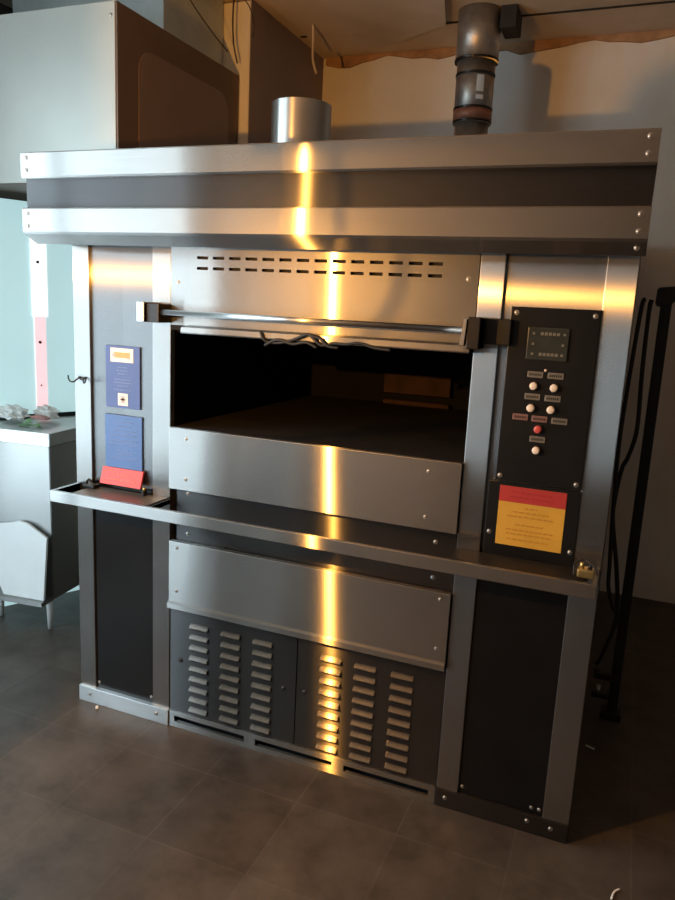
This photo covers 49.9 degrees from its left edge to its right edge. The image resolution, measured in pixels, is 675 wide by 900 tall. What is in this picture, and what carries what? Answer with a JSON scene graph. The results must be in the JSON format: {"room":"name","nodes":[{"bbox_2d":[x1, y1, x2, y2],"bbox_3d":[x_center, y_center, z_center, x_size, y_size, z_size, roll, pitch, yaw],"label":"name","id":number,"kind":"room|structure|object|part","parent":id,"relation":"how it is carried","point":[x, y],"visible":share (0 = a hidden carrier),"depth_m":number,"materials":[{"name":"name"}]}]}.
{"room":"commercial kitchen","nodes":[
{"label":"commercial kitchen","id":0,"kind":"room"},
{"bbox_2d":[0,3,12,14],"bbox_3d":[-2.759,-0.436,1.795,0.100,2.985,7.240,7,12,21],"label":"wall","id":1,"kind":"structure","parent":0,"point":[4,9],"depth_m":3.74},
{"bbox_2d":[222,0,323,143],"bbox_3d":[-0.576,-0.826,4.305,0.548,2.985,0.895,7,12,21],"label":"wall pillar","id":2,"kind":"structure","parent":0,"point":[273,64],"depth_m":3.69,"materials":[{"name":"paint"}]},
{"bbox_2d":[0,590,674,899],"bbox_3d":[-0.223,1.396,1.136,6.100,0.100,7.340,7,12,21],"label":"floor","id":3,"kind":"structure","parent":0,"point":[103,803],"depth_m":2.26,"materials":[{"name":"tile"}]},
{"bbox_2d":[0,198,78,605],"bbox_3d":[-1.628,-0.177,3.428,1.810,1.952,0.042,-7,15,-41],"label":"wall panel","id":4,"kind":"object","parent":3,"relation":"on","point":[37,318],"visible":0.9,"depth_m":3.47,"materials":[{"name":"teal"}]},
{"bbox_2d":[0,411,78,628],"bbox_3d":[-1.407,0.303,3.610,0.530,0.962,0.834,7,12,21],"label":"cabinet","id":5,"kind":"object","parent":3,"relation":"on","point":[34,461],"depth_m":3.27,"materials":[{"name":"silver metal"}]},
{"bbox_3d":[-1.625,0.718,3.507,0.034,0.169,0.034,7,12,21],"label":"leg","id":6,"kind":"part","parent":5,"relation":"part of","materials":[{"name":"silver metal"}]},
{"bbox_2d":[0,404,29,420],"bbox_3d":[-1.520,-0.180,3.390,0.184,0.073,0.130,7,12,21],"label":"plastic bag","id":7,"kind":"object","parent":5,"relation":"on","point":[10,412],"visible":1,"depth_m":3.36,"materials":[{"name":"white plastic"}]},
{"bbox_2d":[0,520,47,600],"bbox_3d":[-1.447,0.488,3.277,0.310,0.345,0.046,6,12,15],"label":"board","id":8,"kind":"object","parent":5,"relation":"on","point":[23,548],"visible":1,"depth_m":3.26,"materials":[{"name":"white plastic"}]},
{"bbox_2d":[18,418,40,427],"bbox_3d":[-1.393,-0.120,3.281,0.131,0.033,0.070,11,14,34],"label":"sprigs","id":9,"kind":"object","parent":5,"relation":"on","point":[29,419],"visible":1,"depth_m":3.29,"materials":[{"name":"green plant"}]},
{"bbox_2d":[0,415,75,446],"bbox_3d":[-1.374,-0.126,3.554,0.530,0.056,0.771,7,12,21],"label":"countertop","id":10,"kind":"structure","parent":5,"relation":"on","point":[52,432],"depth_m":3.24,"materials":[{"name":"metal"}]},
{"bbox_2d":[30,415,50,419],"bbox_3d":[-1.366,-0.150,3.337,0.095,0.018,0.035,7,12,21],"label":"tray","id":11,"kind":"object","parent":5,"relation":"on","point":[39,417],"visible":1,"depth_m":3.32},
{"bbox_2d":[33,404,59,419],"bbox_3d":[-1.377,-0.181,3.447,0.122,0.065,0.107,7,12,21],"label":"plastic bag","id":12,"kind":"object","parent":5,"relation":"on","point":[51,412],"visible":0.77,"depth_m":3.42,"materials":[{"name":"white plastic"}]},
{"bbox_3d":[-1.345,0.754,3.393,0.034,0.169,0.034,7,12,21],"label":"leg","id":13,"kind":"part","parent":5,"relation":"part of","materials":[{"name":"silver metal"}]},
{"bbox_2d":[20,97,661,843],"bbox_3d":[0.242,-0.154,3.134,1.847,2.205,2.259,7,12,21],"label":"oven","id":14,"kind":"object","parent":3,"relation":"on","point":[359,563],"visible":1,"depth_m":2.23,"materials":[{"name":"metal"}]},
{"bbox_3d":[-0.918,0.101,2.663,0.071,1.655,0.030,7,12,21],"label":"corner post","id":15,"kind":"part","parent":14,"relation":"part of","materials":[{"name":"metal"}]},
{"bbox_3d":[-0.759,0.160,2.526,0.313,0.004,0.119,7,12,21],"label":"shelf plate","id":16,"kind":"part","parent":14,"relation":"part of","materials":[{"name":"silver metal"}]},
{"bbox_3d":[-0.744,-0.282,2.524,0.264,0.827,0.014,7,12,21],"label":"panel","id":17,"kind":"part","parent":14,"relation":"part of","materials":[{"name":"metal"}]},
{"bbox_3d":[-0.785,0.529,2.684,0.265,0.818,0.012,7,12,21],"label":"panel","id":18,"kind":"part","parent":14,"relation":"part of","materials":[{"name":"black metal"}]},
{"bbox_3d":[-0.807,0.961,2.766,0.410,0.062,0.040,7,12,21],"label":"kick plate","id":19,"kind":"part","parent":14,"relation":"part of","materials":[{"name":"metal"}]},
{"bbox_3d":[-0.674,0.145,2.533,0.012,0.030,0.020,7,12,21],"label":"knob","id":20,"kind":"part","parent":14,"relation":"part of","materials":[{"name":"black metal"}]},
{"bbox_3d":[-0.609,0.140,2.544,0.072,1.655,0.030,7,12,21],"label":"corner post","id":21,"kind":"part","parent":14,"relation":"part of","materials":[{"name":"metal"}]},
{"bbox_3d":[-0.373,0.786,2.557,0.502,0.400,0.012,7,12,21],"label":"louvered panel","id":22,"kind":"part","parent":14,"relation":"part of","materials":[{"name":"metal"}]},
{"bbox_3d":[-0.148,1.042,2.518,1.006,0.062,0.044,7,12,21],"label":"kick plate","id":23,"kind":"part","parent":14,"relation":"part of","materials":[{"name":"metal"}]},
{"bbox_3d":[-0.106,0.278,2.376,1.010,0.196,0.012,7,12,21],"label":"recess plate","id":24,"kind":"part","parent":14,"relation":"part of","materials":[{"name":"metal"}]},
{"bbox_3d":[-0.142,0.256,2.282,1.819,0.040,0.136,7,12,21],"label":"rail","id":25,"kind":"part","parent":14,"relation":"part of","materials":[{"name":"metal"}]},
{"bbox_2d":[259,331,390,351],"bbox_3d":[-0.045,-0.320,2.155,0.426,0.051,0.015,7,12,21],"label":"cord","id":26,"kind":"object","parent":14,"relation":"on","point":[313,337],"visible":1,"depth_m":2.16,"materials":[{"name":"black rubber"}]},
{"bbox_3d":[-0.074,-0.482,2.209,1.008,0.252,0.026,7,12,21],"label":"vent panel","id":27,"kind":"part","parent":14,"relation":"part of","materials":[{"name":"metal"}]},
{"bbox_2d":[20,128,661,255],"bbox_3d":[0.007,-0.755,2.329,1.847,0.272,0.809,7,12,21],"label":"hood","id":28,"kind":"object","parent":14,"relation":"attached to","point":[589,192],"depth_m":1.90,"materials":[{"name":"metal"}]},
{"bbox_3d":[0.095,0.845,2.375,0.501,0.400,0.012,7,12,21],"label":"louvered panel","id":29,"kind":"part","parent":14,"relation":"part of","materials":[{"name":"metal"}]},
{"bbox_3d":[0.393,0.267,2.155,0.068,1.655,0.030,7,12,21],"label":"corner post","id":30,"kind":"part","parent":14,"relation":"part of","materials":[{"name":"metal"}]},
{"bbox_2d":[452,2,500,135],"bbox_3d":[0.669,-1.626,3.621,0.214,1.028,0.214,7,12,21],"label":"exhaust pipe","id":31,"kind":"object","parent":14,"relation":"on","point":[478,33],"visible":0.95,"depth_m":3.50,"materials":[{"name":"metal"}]},
{"bbox_3d":[0.505,1.127,2.260,0.408,0.060,0.034,7,12,21],"label":"kick plate","id":32,"kind":"part","parent":14,"relation":"part of","materials":[{"name":"metal"}]},
{"bbox_3d":[0.523,0.720,2.181,0.262,0.766,0.012,7,12,21],"label":"panel","id":33,"kind":"part","parent":14,"relation":"part of","materials":[{"name":"black metal"}]},
{"bbox_3d":[0.550,0.220,2.069,0.254,0.244,0.014,7,12,21],"label":"plate","id":34,"kind":"part","parent":14,"relation":"part of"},
{"bbox_3d":[0.564,-0.089,2.022,0.262,0.882,0.012,7,12,21],"label":"panel","id":35,"kind":"part","parent":14,"relation":"part of","materials":[{"name":"metal"}]},
{"bbox_3d":[0.574,-0.141,1.993,0.234,0.487,0.016,7,12,21],"label":"control panel","id":36,"kind":"part","parent":14,"relation":"part of","materials":[{"name":"black metal"}]},
{"bbox_3d":[0.701,0.307,2.036,0.077,1.655,0.030,7,12,21],"label":"corner post","id":37,"kind":"part","parent":14,"relation":"part of","materials":[{"name":"metal"}]},
{"bbox_2d":[594,299,653,664],"bbox_3d":[1.067,0.157,2.700,0.076,1.408,0.021,7,12,21],"label":"hose","id":38,"kind":"object","parent":14,"relation":"hanging from","point":[650,303],"visible":0.91,"depth_m":2.67,"materials":[{"name":"black rubber"}]},
{"bbox_2d":[606,297,646,612],"bbox_3d":[1.048,0.041,2.634,0.077,1.167,0.021,5,11,8],"label":"hose","id":39,"kind":"object","parent":14,"relation":"hanging from","point":[641,307],"visible":1,"depth_m":2.63,"materials":[{"name":"black rubber"}]},
{"bbox_2d":[610,888,619,899],"bbox_3d":[0.762,1.220,1.997,0.051,0.006,0.012,-8,16,-44],"label":"chip","id":40,"kind":"object","parent":3,"relation":"on","point":[616,890],"visible":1,"depth_m":2.00,"materials":[{"name":"beige"}]},
{"bbox_2d":[591,286,674,722],"bbox_3d":[1.108,0.239,2.733,0.125,1.676,0.070,7,12,21],"label":"upright pole","id":41,"kind":"object","parent":3,"relation":"on","point":[665,297],"visible":1,"depth_m":2.71,"materials":[{"name":"black metal"}]},
{"bbox_3d":[1.086,1.047,2.886,0.075,0.030,0.070,7,12,21],"label":"foot plate","id":42,"kind":"part","parent":41,"relation":"part of","materials":[{"name":"black metal"}]},
{"bbox_2d":[0,0,674,58],"bbox_3d":[-0.072,-1.626,0.535,6.100,0.100,7.340,7,12,21],"label":"ceiling","id":43,"kind":"structure","parent":0,"point":[655,17],"depth_m":3.60,"materials":[{"name":"paint"}]},
{"bbox_2d":[12,0,222,64],"bbox_3d":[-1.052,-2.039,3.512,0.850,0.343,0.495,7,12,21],"label":"wall","id":44,"kind":"structure","parent":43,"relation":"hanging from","point":[179,18],"depth_m":3.34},
{"bbox_2d":[0,0,238,200],"bbox_3d":[-1.247,-1.525,3.442,1.240,0.654,0.932,7,12,21],"label":"canopy","id":45,"kind":"object","parent":44,"relation":"hanging from","point":[97,75],"visible":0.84,"depth_m":2.93,"materials":[{"name":"metal"}]},
{"bbox_3d":[-0.679,-1.456,3.225,0.008,0.646,0.922,7,12,21],"label":"frame","id":46,"kind":"part","parent":45,"relation":"part of","materials":[{"name":"brown metal"}]},
{"bbox_3d":[-0.671,-1.408,3.245,0.004,0.510,0.698,7,12,21],"label":"panel","id":47,"kind":"part","parent":45,"relation":"part of","materials":[{"name":"brown metal"}]},
{"bbox_2d":[190,0,227,51],"bbox_3d":[-0.635,-2.007,3.273,0.019,0.259,0.446,9,13,28],"label":"cable","id":48,"kind":"object","parent":43,"relation":"hanging from","point":[190,0],"visible":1,"depth_m":3.36,"materials":[{"name":"rubber"}]},
{"bbox_2d":[232,0,237,63],"bbox_3d":[-0.494,-2.033,3.512,0.034,0.299,0.012,2,11,-5],"label":"cable","id":49,"kind":"object","parent":43,"relation":"hanging from","point":[233,0],"visible":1,"depth_m":3.51,"materials":[{"name":"rubber"}]},
{"bbox_2d":[244,0,254,37],"bbox_3d":[-0.438,-2.080,3.462,0.094,0.185,0.026,-4,13,-30],"label":"cable","id":50,"kind":"object","parent":43,"relation":"hanging from","point":[244,0],"visible":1,"depth_m":3.47,"materials":[{"name":"rubber"}]},
{"bbox_2d":[266,0,445,51],"bbox_3d":[0.158,-2.142,3.536,0.850,0.034,0.960,7,12,21],"label":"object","id":51,"kind":"structure","parent":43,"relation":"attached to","point":[339,25],"depth_m":3.61,"materials":[{"name":"paint"}]},
{"bbox_2d":[311,25,316,73],"bbox_3d":[-0.127,-2.083,3.777,0.032,0.203,0.124,5,11,11],"label":"paper strip","id":52,"kind":"object","parent":51,"relation":"hanging from","point":[312,50],"visible":1,"depth_m":3.79,"materials":[{"name":"paper"}]},
{"bbox_2d":[300,0,674,37],"bbox_3d":[1.410,-2.057,3.351,3.480,0.006,0.012,7,12,21],"label":"trim","id":53,"kind":"structure","parent":43,"relation":"attached to","point":[672,1],"depth_m":3.43,"materials":[{"name":"brown wood"}]},
{"bbox_2d":[500,4,521,38],"bbox_3d":[0.839,-2.068,3.506,0.077,0.098,0.160,7,12,21],"label":"box","id":54,"kind":"object","parent":43,"relation":"attached to","point":[511,16],"visible":1,"depth_m":3.44,"materials":[{"name":"black plastic"}]},
{"bbox_2d":[322,36,674,603],"bbox_3d":[1.209,-0.704,4.139,6.100,2.985,0.100,7,12,21],"label":"wall","id":55,"kind":"structure","parent":0,"point":[590,85],"depth_m":3.96,"materials":[{"name":"paint"}]},
{"bbox_2d":[326,29,674,68],"bbox_3d":[1.545,-2.090,3.689,3.480,0.061,0.018,7,12,21],"label":"trim","id":56,"kind":"structure","parent":55,"relation":"attached to","point":[520,48],"depth_m":3.89,"materials":[{"name":"brown wood"}]}
]}

